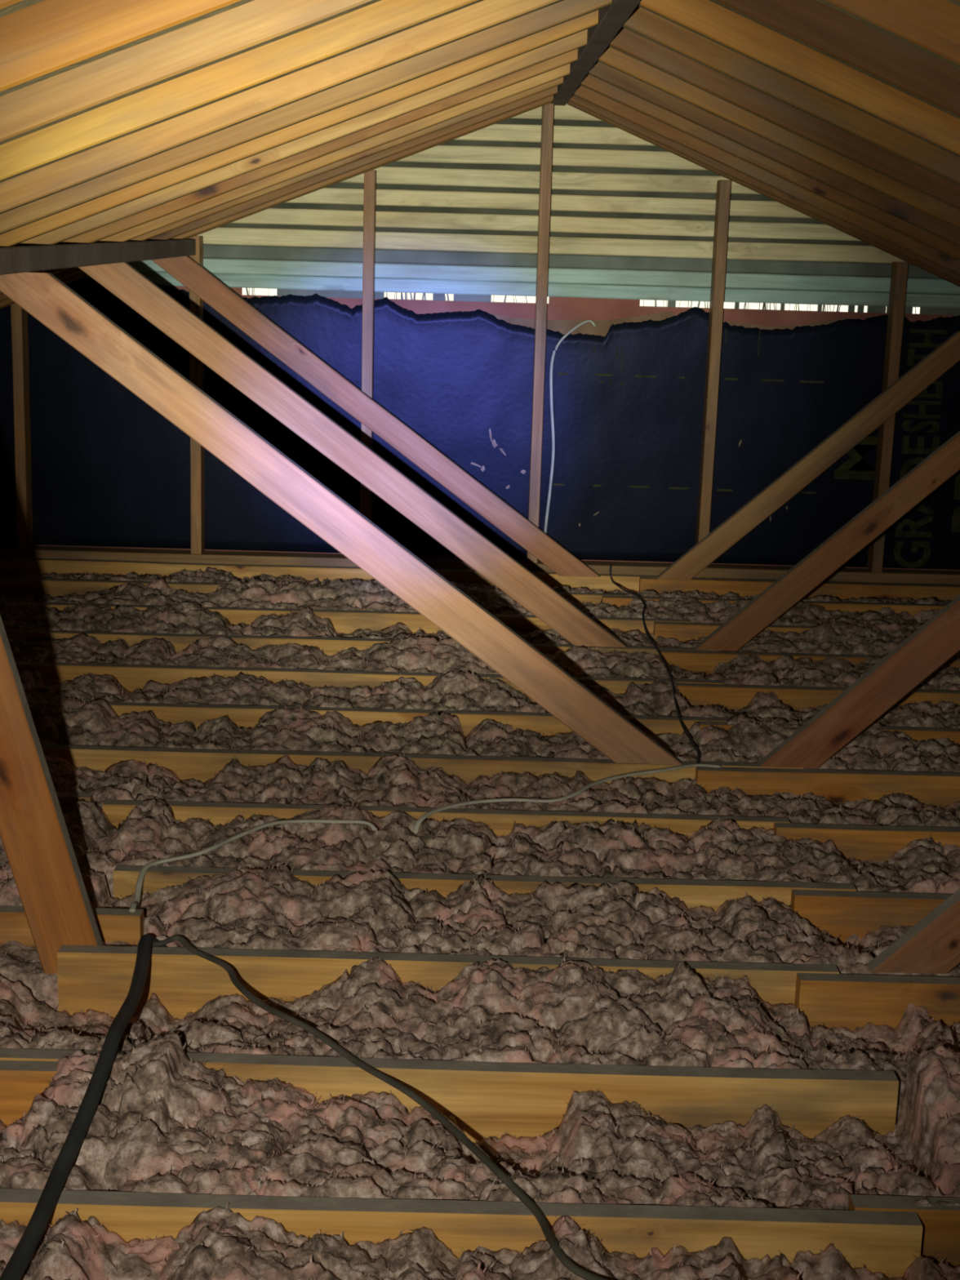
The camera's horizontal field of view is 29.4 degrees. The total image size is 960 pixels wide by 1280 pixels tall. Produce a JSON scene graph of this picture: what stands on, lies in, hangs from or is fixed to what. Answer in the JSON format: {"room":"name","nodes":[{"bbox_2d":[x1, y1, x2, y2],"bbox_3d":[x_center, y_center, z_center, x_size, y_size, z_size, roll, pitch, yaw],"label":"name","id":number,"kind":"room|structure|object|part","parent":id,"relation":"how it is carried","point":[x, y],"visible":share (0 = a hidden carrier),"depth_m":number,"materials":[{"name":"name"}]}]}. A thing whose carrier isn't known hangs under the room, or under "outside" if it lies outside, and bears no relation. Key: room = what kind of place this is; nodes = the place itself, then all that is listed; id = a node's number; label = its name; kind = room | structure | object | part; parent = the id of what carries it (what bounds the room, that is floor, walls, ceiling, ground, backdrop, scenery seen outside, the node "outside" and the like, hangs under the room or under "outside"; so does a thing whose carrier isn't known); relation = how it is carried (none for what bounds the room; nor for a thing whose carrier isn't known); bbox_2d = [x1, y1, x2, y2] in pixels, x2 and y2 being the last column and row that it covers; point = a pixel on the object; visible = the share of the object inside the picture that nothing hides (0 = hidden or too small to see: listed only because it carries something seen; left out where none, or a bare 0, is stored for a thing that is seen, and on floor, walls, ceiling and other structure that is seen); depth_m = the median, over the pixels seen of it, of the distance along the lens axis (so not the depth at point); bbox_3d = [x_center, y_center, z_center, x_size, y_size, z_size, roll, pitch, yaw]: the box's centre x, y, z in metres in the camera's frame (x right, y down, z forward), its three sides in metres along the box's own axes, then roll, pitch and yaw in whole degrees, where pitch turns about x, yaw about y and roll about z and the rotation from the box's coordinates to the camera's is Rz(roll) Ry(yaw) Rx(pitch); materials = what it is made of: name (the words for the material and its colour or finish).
{"room":"attic","nodes":[
{"label":"attic","id":0,"kind":"room"},
{"bbox_2d":[0,102,959,585],"bbox_3d":[0.133,-1.149,6.544,8.400,2.110,0.140,2,13,0],"label":"wall","id":1,"kind":"structure","parent":0,"point":[632,219],"depth_m":6.53,"materials":[{"name":"beige wood"}]},
{"bbox_2d":[10,302,33,549],"bbox_3d":[-1.649,-0.769,6.603,0.040,0.883,0.089,2,13,0],"label":"stud","id":2,"kind":"object","parent":1,"relation":"attached to","point":[19,316],"visible":0.9,"depth_m":6.58,"materials":[{"name":"brown wood"}]},
{"bbox_2d":[189,235,204,554],"bbox_3d":[-1.016,-0.873,6.580,0.039,1.130,0.090,2,13,0],"label":"stud","id":3,"kind":"object","parent":1,"relation":"attached to","point":[196,304],"visible":0.59,"depth_m":6.59,"materials":[{"name":"brown wood"}]},
{"bbox_2d":[360,170,376,520],"bbox_3d":[-0.402,-0.974,6.558,0.040,1.370,0.090,2,13,0],"label":"stud","id":4,"kind":"object","parent":1,"relation":"attached to","point":[370,177],"visible":0.69,"depth_m":6.47,"materials":[{"name":"brown wood"}]},
{"bbox_2d":[0,278,959,569],"bbox_3d":[0.023,-0.786,6.651,5.900,0.984,0.013,2,13,0],"label":"paper","id":5,"kind":"object","parent":1,"relation":"attached to","point":[108,469],"visible":0.72,"depth_m":6.66,"materials":[{"name":"blue paper"}]},
{"bbox_3d":[0.109,-0.272,6.717,7.800,0.041,0.092,2,13,0],"label":"plate","id":6,"kind":"part","parent":1,"relation":"part of","materials":[{"name":"brown wood"}]},
{"bbox_2d":[526,103,554,563],"bbox_3d":[0.214,-1.074,6.536,0.040,1.610,0.089,2,13,0],"label":"stud","id":7,"kind":"object","parent":1,"relation":"attached to","point":[547,122],"visible":0.91,"depth_m":6.48,"materials":[{"name":"brown wood"}]},
{"bbox_2d":[543,320,595,533],"bbox_3d":[0.318,-0.717,6.628,0.177,0.873,0.050,-6,15,-30],"label":"cable","id":8,"kind":"object","parent":1,"relation":"hanging from","point":[564,336],"visible":0.84,"depth_m":6.56,"materials":[{"name":"white plastic"}]},
{"bbox_2d":[695,180,731,568],"bbox_3d":[0.832,-0.941,6.567,0.040,1.370,0.091,2,13,0],"label":"stud","id":9,"kind":"object","parent":1,"relation":"attached to","point":[723,187],"visible":0.91,"depth_m":6.52,"materials":[{"name":"brown wood"}]},
{"bbox_2d":[866,262,908,573],"bbox_3d":[1.467,-0.796,6.600,0.040,1.108,0.090,2,13,0],"label":"stud","id":10,"kind":"object","parent":1,"relation":"attached to","point":[899,269],"visible":0.76,"depth_m":6.56,"materials":[{"name":"brown wood"}]},
{"bbox_3d":[-1.919,-0.377,2.562,4.380,1.737,8.368,2,13,0],"label":"ceiling","id":11,"kind":"structure","parent":0,"visible":0},
{"bbox_2d":[551,0,641,105],"bbox_3d":[0.280,-1.063,2.425,0.054,0.186,8.098,2,13,0],"label":"board","id":12,"kind":"object","parent":11,"relation":"attached to","point":[611,18],"visible":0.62,"depth_m":4.24,"materials":[{"name":"brown wood"}]},
{"bbox_3d":[0.109,0.778,2.825,8.000,0.013,8.368,2,13,0],"label":"floor","id":13,"kind":"structure","parent":0,"visible":0},
{"bbox_2d":[0,1060,57,1126],"bbox_3d":[-2.079,0.658,2.697,2.919,0.147,0.040,2,13,0],"label":"joist","id":14,"kind":"object","parent":13,"relation":"on","point":[20,1081],"visible":0.44,"depth_m":2.68,"materials":[{"name":"brown wood"}]},
{"bbox_2d":[0,615,103,974],"bbox_3d":[-0.834,0.057,3.062,0.450,1.251,0.040,2,13,0],"label":"brace","id":15,"kind":"object","parent":13,"relation":"on","point":[34,834],"visible":0.79,"depth_m":3.11,"materials":[{"name":"brown wood"}]},
{"bbox_2d":[0,905,144,946],"bbox_3d":[-2.074,0.522,3.302,2.929,0.148,0.040,2,13,0],"label":"joist","id":16,"kind":"object","parent":13,"relation":"on","point":[113,924],"visible":0.24,"depth_m":3.28,"materials":[{"name":"brown wood"}]},
{"bbox_2d":[55,791,93,808],"bbox_3d":[-2.189,0.370,3.961,2.700,0.147,0.041,2,13,0],"label":"joist","id":17,"kind":"object","parent":13,"relation":"on","point":[66,799],"visible":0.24,"depth_m":3.94,"materials":[{"name":"brown wood"}]},
{"bbox_2d":[0,577,623,604],"bbox_3d":[-1.550,-0.140,6.303,4.085,0.148,0.042,2,13,0],"label":"joist","id":18,"kind":"object","parent":13,"relation":"on","point":[15,587],"visible":0.22,"depth_m":6.28,"materials":[{"name":"brown wood"}]},
{"bbox_2d":[0,557,657,591],"bbox_3d":[-1.418,-0.217,6.661,4.350,0.150,0.040,2,13,0],"label":"joist","id":19,"kind":"object","parent":13,"relation":"on","point":[10,566],"visible":0.32,"depth_m":6.64,"materials":[{"name":"brown wood"}]},
{"bbox_2d":[151,255,600,577],"bbox_3d":[-0.365,-0.785,6.491,1.630,1.094,0.039,2,13,0],"label":"brace","id":20,"kind":"object","parent":19,"relation":"on","point":[184,269],"visible":0.97,"depth_m":6.47,"materials":[{"name":"brown wood"}]},
{"bbox_2d":[0,601,691,634],"bbox_3d":[-1.457,-0.049,5.907,4.270,0.148,0.041,2,13,0],"label":"joist","id":21,"kind":"object","parent":13,"relation":"on","point":[346,622],"visible":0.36,"depth_m":5.89,"materials":[{"name":"brown wood"}]},
{"bbox_2d":[4,629,706,656],"bbox_3d":[-1.457,0.041,5.511,4.270,0.148,0.041,2,13,0],"label":"joist","id":22,"kind":"object","parent":13,"relation":"on","point":[329,646],"visible":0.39,"depth_m":5.49,"materials":[{"name":"brown wood"}]},
{"bbox_2d":[78,262,626,647],"bbox_3d":[-0.368,-0.536,5.386,1.648,1.092,0.039,2,13,0],"label":"brace","id":23,"kind":"object","parent":22,"relation":"on","point":[122,280],"visible":0.96,"depth_m":5.37,"materials":[{"name":"brown wood"}]},
{"bbox_2d":[0,238,195,275],"bbox_3d":[-1.035,-0.495,2.509,0.092,0.057,8.016,2,13,0],"label":"purlin","id":24,"kind":"object","parent":23,"relation":"on","point":[18,258],"visible":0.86,"depth_m":4.61,"materials":[{"name":"brown wood"}]},
{"bbox_2d":[0,0,44,17],"bbox_3d":[-1.789,-0.125,1.639,4.043,1.715,0.041,2,13,0],"label":"rafter","id":25,"kind":"object","parent":24,"relation":"on","point":[6,6],"visible":1,"depth_m":1.54,"materials":[{"name":"brown wood"}]},
{"bbox_2d":[0,0,253,96],"bbox_3d":[-1.790,-0.215,2.036,4.043,1.716,0.041,2,13,0],"label":"rafter","id":26,"kind":"object","parent":24,"relation":"on","point":[43,40],"visible":1,"depth_m":1.92,"materials":[{"name":"brown wood"}]},
{"bbox_2d":[0,0,381,145],"bbox_3d":[-1.790,-0.308,2.431,4.044,1.714,0.041,2,13,0],"label":"rafter","id":27,"kind":"object","parent":24,"relation":"on","point":[255,24],"visible":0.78,"depth_m":2.32,"materials":[{"name":"brown wood"}]},
{"bbox_2d":[0,0,484,182],"bbox_3d":[-1.790,-0.396,2.826,4.043,1.716,0.041,2,13,0],"label":"rafter","id":28,"kind":"object","parent":24,"relation":"on","point":[383,19],"visible":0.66,"depth_m":2.71,"materials":[{"name":"brown wood"}]},
{"bbox_2d":[0,101,551,308],"bbox_3d":[-1.794,-1.211,6.436,4.043,1.717,0.041,2,13,0],"label":"rafter","id":29,"kind":"object","parent":24,"relation":"on","point":[551,101],"visible":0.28,"depth_m":6.34,"materials":[{"name":"brown wood"}]},
{"bbox_2d":[0,95,553,307],"bbox_3d":[-1.794,-1.180,6.313,4.043,1.716,0.041,2,13,0],"label":"rafter","id":30,"kind":"object","parent":24,"relation":"on","point":[545,100],"visible":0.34,"depth_m":6.21,"materials":[{"name":"brown wood"}]},
{"bbox_2d":[0,85,557,301],"bbox_3d":[-1.794,-1.110,5.996,4.042,1.718,0.040,2,13,0],"label":"rafter","id":31,"kind":"object","parent":24,"relation":"on","point":[274,195],"visible":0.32,"depth_m":5.89,"materials":[{"name":"brown wood"}]},
{"bbox_2d":[0,76,563,293],"bbox_3d":[-1.793,-1.022,5.599,4.044,1.716,0.040,2,13,0],"label":"rafter","id":32,"kind":"object","parent":24,"relation":"on","point":[491,107],"visible":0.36,"depth_m":5.49,"materials":[{"name":"brown wood"}]},
{"bbox_2d":[0,0,564,214],"bbox_3d":[-1.791,-0.482,3.224,4.043,1.718,0.040,2,13,0],"label":"rafter","id":33,"kind":"object","parent":24,"relation":"on","point":[106,158],"visible":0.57,"depth_m":3.11,"materials":[{"name":"brown wood"}]},
{"bbox_2d":[0,9,598,246],"bbox_3d":[-1.792,-0.665,4.015,4.043,1.716,0.041,2,13,0],"label":"rafter","id":34,"kind":"object","parent":24,"relation":"on","point":[484,60],"visible":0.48,"depth_m":3.90,"materials":[{"name":"brown wood"}]},
{"bbox_2d":[34,63,569,272],"bbox_3d":[-1.793,-0.926,5.204,4.043,1.717,0.043,2,13,0],"label":"rafter","id":35,"kind":"object","parent":24,"relation":"on","point":[395,134],"visible":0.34,"depth_m":5.09,"materials":[{"name":"brown wood"}]},
{"bbox_2d":[18,29,587,244],"bbox_3d":[-1.792,-0.751,4.411,4.044,1.713,0.042,2,13,0],"label":"rafter","id":36,"kind":"object","parent":24,"relation":"on","point":[578,40],"visible":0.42,"depth_m":4.30,"materials":[{"name":"brown wood"}]},
{"bbox_2d":[0,0,612,235],"bbox_3d":[-1.791,-0.571,3.620,4.044,1.715,0.040,2,13,0],"label":"rafter","id":37,"kind":"object","parent":24,"relation":"on","point":[531,24],"visible":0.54,"depth_m":3.50,"materials":[{"name":"brown wood"}]},
{"bbox_2d":[61,48,577,243],"bbox_3d":[-1.793,-0.840,4.808,4.043,1.718,0.041,2,13,0],"label":"rafter","id":38,"kind":"object","parent":24,"relation":"on","point":[161,211],"visible":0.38,"depth_m":4.70,"materials":[{"name":"brown wood"}]},
{"bbox_2d":[694,431,959,650],"bbox_3d":[1.223,-0.402,5.417,1.128,0.908,0.040,2,13,0],"label":"brace","id":39,"kind":"object","parent":22,"relation":"on","point":[944,462],"visible":1,"depth_m":5.43,"materials":[{"name":"brown wood"}]},
{"bbox_2d":[14,661,724,703],"bbox_3d":[-1.456,0.131,5.115,4.270,0.148,0.041,2,13,0],"label":"joist","id":40,"kind":"object","parent":13,"relation":"on","point":[131,677],"visible":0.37,"depth_m":5.09,"materials":[{"name":"brown wood"}]},
{"bbox_2d":[26,699,728,738],"bbox_3d":[-1.456,0.220,4.720,4.270,0.148,0.040,2,13,0],"label":"joist","id":41,"kind":"object","parent":13,"relation":"on","point":[544,723],"visible":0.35,"depth_m":4.70,"materials":[{"name":"brown wood"}]},
{"bbox_2d":[40,743,803,785],"bbox_3d":[-1.415,0.310,4.324,4.350,0.148,0.042,2,13,0],"label":"joist","id":42,"kind":"object","parent":13,"relation":"on","point":[198,764],"visible":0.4,"depth_m":4.30,"materials":[{"name":"brown wood"}]},
{"bbox_2d":[0,271,682,764],"bbox_3d":[-0.321,-0.266,4.196,1.625,1.093,0.040,2,13,0],"label":"brace","id":43,"kind":"object","parent":42,"relation":"on","point":[47,299],"visible":1,"depth_m":4.17,"materials":[{"name":"brown wood"}]},
{"bbox_2d":[757,594,959,768],"bbox_3d":[1.221,-0.135,4.227,1.102,0.909,0.040,2,13,0],"label":"brace","id":44,"kind":"object","parent":42,"relation":"on","point":[936,641],"visible":1,"depth_m":4.27,"materials":[{"name":"brown wood"}]},
{"bbox_2d":[102,800,790,839],"bbox_3d":[-0.073,0.436,3.938,1.465,0.146,0.040,2,13,0],"label":"joist","id":45,"kind":"object","parent":13,"relation":"on","point":[500,821],"visible":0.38,"depth_m":3.91,"materials":[{"name":"brown wood"}]},
{"bbox_2d":[57,945,839,1019],"bbox_3d":[-0.055,0.614,3.146,1.329,0.147,0.039,2,13,0],"label":"joist","id":46,"kind":"object","parent":13,"relation":"on","point":[97,978],"visible":0.46,"depth_m":3.12,"materials":[{"name":"brown wood"}]},
{"bbox_2d":[0,933,167,1279],"bbox_3d":[-0.553,0.652,2.534,0.057,0.100,1.340,2,13,0],"label":"power cable","id":47,"kind":"object","parent":46,"relation":"on","point":[28,1242],"visible":0.92,"depth_m":2.46,"materials":[{"name":"black rubber"}]},
{"bbox_2d":[151,935,607,1279],"bbox_3d":[-0.141,0.650,2.607,0.085,0.019,1.421,-7,16,-35],"label":"loose cable","id":48,"kind":"object","parent":46,"relation":"on","point":[530,1204],"visible":0.94,"depth_m":2.58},
{"bbox_2d":[0,1048,898,1143],"bbox_3d":[-0.184,0.701,2.749,1.609,0.148,0.040,2,13,0],"label":"joist","id":49,"kind":"object","parent":13,"relation":"on","point":[486,1100],"visible":0.45,"depth_m":2.73,"materials":[{"name":"brown wood"}]},
{"bbox_2d":[0,1188,922,1278],"bbox_3d":[-1.514,0.754,2.343,4.148,0.147,0.041,2,13,0],"label":"joist","id":50,"kind":"object","parent":13,"relation":"on","point":[886,1242],"visible":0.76,"depth_m":2.33,"materials":[{"name":"brown wood"}]},
{"bbox_2d":[0,577,940,628],"bbox_3d":[0.058,-0.077,6.111,6.022,0.203,0.366,2,13,0],"label":"insulation wool","id":51,"kind":"object","parent":13,"relation":"on","point":[370,595],"visible":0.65,"depth_m":6.09,"materials":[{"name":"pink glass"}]},
{"bbox_2d":[0,566,953,604],"bbox_3d":[0.058,-0.146,6.491,6.026,0.172,0.326,2,13,0],"label":"insulation wool","id":52,"kind":"object","parent":13,"relation":"on","point":[211,575],"visible":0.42,"depth_m":6.43,"materials":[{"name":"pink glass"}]},
{"bbox_2d":[0,1031,959,1210],"bbox_3d":[0.064,0.719,2.545,6.016,0.222,0.366,2,13,0],"label":"insulation wool","id":53,"kind":"object","parent":13,"relation":"on","point":[163,1121],"visible":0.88,"depth_m":2.54,"materials":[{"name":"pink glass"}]},
{"bbox_2d":[0,955,959,1125],"bbox_3d":[0.062,0.644,2.944,6.017,0.191,0.366,2,13,0],"label":"insulation wool","id":54,"kind":"object","parent":13,"relation":"on","point":[575,1012],"visible":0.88,"depth_m":2.95,"materials":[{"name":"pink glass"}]},
{"bbox_2d":[0,862,959,1011],"bbox_3d":[0.059,0.557,3.341,6.016,0.187,0.366,2,13,0],"label":"insulation wool","id":55,"kind":"object","parent":13,"relation":"on","point":[270,908],"visible":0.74,"depth_m":3.32,"materials":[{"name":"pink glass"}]},
{"bbox_2d":[0,796,959,897],"bbox_3d":[0.061,0.467,3.736,6.025,0.189,0.366,2,13,0],"label":"insulation wool","id":56,"kind":"object","parent":13,"relation":"on","point":[720,850],"visible":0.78,"depth_m":3.72,"materials":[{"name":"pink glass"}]},
{"bbox_2d":[128,819,376,912],"bbox_3d":[-0.478,0.432,3.580,0.173,0.046,0.652,12,16,39],"label":"cable","id":57,"kind":"object","parent":56,"relation":"on","point":[135,904],"visible":1,"depth_m":3.62,"materials":[{"name":"grey plastic"}]},
{"bbox_2d":[412,763,720,834],"bbox_3d":[0.208,0.350,4.045,0.860,0.054,0.093,-6,15,-31],"label":"cable","id":58,"kind":"object","parent":56,"relation":"on","point":[420,820],"visible":0.94,"depth_m":3.97,"materials":[{"name":"grey plastic"}]},
{"bbox_2d":[0,1202,959,1279],"bbox_3d":[0.060,0.829,2.154,6.019,0.179,0.366,2,13,0],"label":"insulation wool","id":59,"kind":"object","parent":13,"relation":"on","point":[220,1243],"visible":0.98,"depth_m":2.27,"materials":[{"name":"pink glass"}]},
{"bbox_2d":[0,600,959,657],"bbox_3d":[0.056,0.020,5.717,6.021,0.188,0.366,2,13,0],"label":"insulation wool","id":60,"kind":"object","parent":13,"relation":"on","point":[831,637],"visible":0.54,"depth_m":5.71,"materials":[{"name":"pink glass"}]},
{"bbox_2d":[8,632,959,690],"bbox_3d":[0.057,0.112,5.321,6.019,0.182,0.366,2,13,0],"label":"insulation wool","id":61,"kind":"object","parent":13,"relation":"on","point":[415,654],"visible":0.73,"depth_m":5.30,"materials":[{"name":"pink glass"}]},
{"bbox_2d":[113,865,856,911],"bbox_3d":[0.009,0.527,3.542,1.423,0.147,0.041,2,13,0],"label":"joist","id":62,"kind":"object","parent":13,"relation":"on","point":[693,892],"visible":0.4,"depth_m":3.51,"materials":[{"name":"brown wood"}]},
{"bbox_2d":[17,666,959,728],"bbox_3d":[0.058,0.196,4.924,6.022,0.193,0.366,2,13,0],"label":"insulation wool","id":63,"kind":"object","parent":13,"relation":"on","point":[460,691],"visible":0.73,"depth_m":4.91,"materials":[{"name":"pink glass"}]},
{"bbox_2d":[608,564,699,763],"bbox_3d":[0.524,0.019,5.454,0.075,0.059,2.395,1,13,-1],"label":"wire","id":64,"kind":"object","parent":63,"relation":"on","point":[610,570],"visible":1,"depth_m":5.22,"materials":[{"name":"black rubber"}]},
{"bbox_2d":[26,694,959,772],"bbox_3d":[0.058,0.290,4.529,6.024,0.184,0.366,2,13,0],"label":"insulation wool","id":65,"kind":"object","parent":13,"relation":"on","point":[69,721],"visible":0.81,"depth_m":4.51,"materials":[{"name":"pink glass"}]},
{"bbox_2d":[43,753,959,826],"bbox_3d":[0.062,0.383,4.134,6.019,0.176,0.366,2,13,0],"label":"insulation wool","id":66,"kind":"object","parent":13,"relation":"on","point":[394,780],"visible":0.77,"depth_m":4.12,"materials":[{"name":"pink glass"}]},
{"bbox_2d":[601,595,946,615],"bbox_3d":[2.161,-0.032,6.292,3.490,0.149,0.040,2,13,0],"label":"joist","id":67,"kind":"object","parent":13,"relation":"on","point":[913,609],"visible":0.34,"depth_m":6.25,"materials":[{"name":"brown wood"}]},
{"bbox_2d":[653,621,917,641],"bbox_3d":[2.232,0.059,5.895,3.350,0.149,0.040,2,13,0],"label":"joist","id":68,"kind":"object","parent":13,"relation":"on","point":[683,632],"visible":0.24,"depth_m":5.86,"materials":[{"name":"brown wood"}]},
{"bbox_2d":[639,577,959,601],"bbox_3d":[2.241,-0.111,6.649,3.330,0.148,0.040,2,13,0],"label":"joist","id":69,"kind":"object","parent":13,"relation":"on","point":[841,590],"visible":0.36,"depth_m":6.61,"materials":[{"name":"brown wood"}]},
{"bbox_2d":[656,330,959,579],"bbox_3d":[1.219,-0.652,6.523,1.140,0.909,0.039,2,13,0],"label":"brace","id":70,"kind":"object","parent":69,"relation":"on","point":[946,355],"visible":1,"depth_m":6.51,"materials":[{"name":"brown wood"}]},
{"bbox_2d":[660,649,959,677],"bbox_3d":[2.222,0.149,5.500,3.370,0.148,0.041,2,13,0],"label":"joist","id":71,"kind":"object","parent":13,"relation":"on","point":[704,661],"visible":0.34,"depth_m":5.46,"materials":[{"name":"brown wood"}]},
{"bbox_2d":[675,682,959,711],"bbox_3d":[2.223,0.237,5.104,3.370,0.148,0.043,2,13,0],"label":"joist","id":72,"kind":"object","parent":13,"relation":"on","point":[731,697],"visible":0.32,"depth_m":5.06,"materials":[{"name":"brown wood"}]},
{"bbox_2d":[695,766,959,808],"bbox_3d":[2.206,0.416,4.312,3.404,0.148,0.040,2,13,0],"label":"joist","id":73,"kind":"object","parent":13,"relation":"on","point":[941,789],"visible":0.44,"depth_m":4.27,"materials":[{"name":"brown wood"}]},
{"bbox_2d":[698,720,959,745],"bbox_3d":[2.233,0.327,4.708,3.350,0.147,0.042,2,13,0],"label":"joist","id":74,"kind":"object","parent":13,"relation":"on","point":[918,734],"visible":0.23,"depth_m":4.67,"materials":[{"name":"brown wood"}]},
{"bbox_2d":[773,822,959,862],"bbox_3d":[2.266,0.508,3.916,3.285,0.148,0.040,2,13,0],"label":"joist","id":75,"kind":"object","parent":13,"relation":"on","point":[864,842],"visible":0.42,"depth_m":3.88,"materials":[{"name":"brown wood"}]},
{"bbox_2d":[790,889,952,945],"bbox_3d":[2.252,0.596,3.520,3.315,0.147,0.040,2,13,0],"label":"joist","id":76,"kind":"object","parent":13,"relation":"on","point":[843,914],"visible":0.39,"depth_m":3.48,"materials":[{"name":"brown wood"}]},
{"bbox_2d":[794,973,959,1031],"bbox_3d":[2.223,0.685,3.123,3.374,0.149,0.041,2,13,0],"label":"joist","id":77,"kind":"object","parent":13,"relation":"on","point":[850,1001],"visible":0.52,"depth_m":3.09,"materials":[{"name":"brown wood"}]},
{"bbox_2d":[867,888,959,973],"bbox_3d":[1.217,0.133,3.042,1.076,0.908,0.039,2,13,0],"label":"brace","id":78,"kind":"object","parent":77,"relation":"attached to","point":[932,945],"visible":1,"depth_m":3.11,"materials":[{"name":"brown wood"}]},
{"bbox_2d":[848,1194,959,1267],"bbox_3d":[2.196,0.845,2.408,3.430,0.147,0.041,2,13,0],"label":"joist","id":79,"kind":"object","parent":13,"relation":"on","point":[940,1237],"visible":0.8,"depth_m":2.37,"materials":[{"name":"brown wood"}]},
{"bbox_3d":[1.873,-0.237,2.571,0.092,0.057,8.016,2,13,0],"label":"purlin","id":80,"kind":"object","parent":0,"visible":0},
{"bbox_2d":[567,100,959,286],"bbox_3d":[2.183,-1.112,6.463,3.807,1.694,0.040,2,13,0],"label":"rafter","id":81,"kind":"object","parent":80,"relation":"on","point":[875,245],"visible":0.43,"depth_m":6.35,"materials":[{"name":"brown wood"}]},
{"bbox_2d":[568,93,959,282],"bbox_3d":[2.184,-1.087,6.338,3.808,1.694,0.041,2,13,0],"label":"rafter","id":82,"kind":"object","parent":80,"relation":"on","point":[651,135],"visible":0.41,"depth_m":6.21,"materials":[{"name":"brown wood"}]},
{"bbox_2d":[573,84,959,275],"bbox_3d":[2.184,-1.011,6.023,3.807,1.696,0.040,2,13,0],"label":"rafter","id":83,"kind":"object","parent":80,"relation":"on","point":[638,118],"visible":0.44,"depth_m":5.90,"materials":[{"name":"brown wood"}]},
{"bbox_2d":[580,73,959,261],"bbox_3d":[2.184,-0.924,5.626,3.807,1.696,0.042,2,13,0],"label":"rafter","id":84,"kind":"object","parent":80,"relation":"on","point":[589,82],"visible":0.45,"depth_m":5.50,"materials":[{"name":"brown wood"}]},
{"bbox_2d":[588,59,959,247],"bbox_3d":[2.185,-0.836,5.230,3.808,1.695,0.041,2,13,0],"label":"rafter","id":85,"kind":"object","parent":80,"relation":"on","point":[746,139],"visible":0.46,"depth_m":5.09,"materials":[{"name":"brown wood"}]},
{"bbox_2d":[598,45,959,229],"bbox_3d":[2.185,-0.746,4.834,3.807,1.695,0.041,2,13,0],"label":"rafter","id":86,"kind":"object","parent":80,"relation":"on","point":[611,57],"visible":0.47,"depth_m":4.69,"materials":[{"name":"brown wood"}]},
{"bbox_2d":[608,26,959,210],"bbox_3d":[2.186,-0.655,4.439,3.807,1.695,0.041,2,13,0],"label":"rafter","id":87,"kind":"object","parent":80,"relation":"on","point":[803,125],"visible":0.5,"depth_m":4.29,"materials":[{"name":"brown wood"}]},
{"bbox_2d":[622,4,959,185],"bbox_3d":[2.186,-0.568,4.041,3.808,1.694,0.041,2,13,0],"label":"rafter","id":88,"kind":"object","parent":80,"relation":"on","point":[706,52],"visible":0.53,"depth_m":3.89,"materials":[{"name":"brown wood"}]},
{"bbox_2d":[639,0,959,157],"bbox_3d":[2.187,-0.476,3.647,3.808,1.694,0.041,2,13,0],"label":"rafter","id":89,"kind":"object","parent":80,"relation":"on","point":[708,20],"visible":0.66,"depth_m":3.49,"materials":[{"name":"brown wood"}]},
{"bbox_2d":[708,0,959,119],"bbox_3d":[2.187,-0.387,3.251,3.807,1.697,0.041,2,13,0],"label":"rafter","id":90,"kind":"object","parent":80,"relation":"on","point":[814,24],"visible":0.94,"depth_m":3.09,"materials":[{"name":"brown wood"}]},
{"bbox_2d":[815,0,959,69],"bbox_3d":[2.188,-0.299,2.854,3.807,1.696,0.043,2,13,0],"label":"rafter","id":91,"kind":"object","parent":80,"relation":"on","point":[931,27],"visible":1,"depth_m":2.69,"materials":[{"name":"brown wood"}]},
{"bbox_2d":[946,0,959,6],"bbox_3d":[2.188,-0.208,2.458,3.807,1.695,0.040,2,13,0],"label":"rafter","id":92,"kind":"object","parent":80,"relation":"on","point":[957,2],"visible":1,"depth_m":2.33,"materials":[{"name":"brown wood"}]}
]}

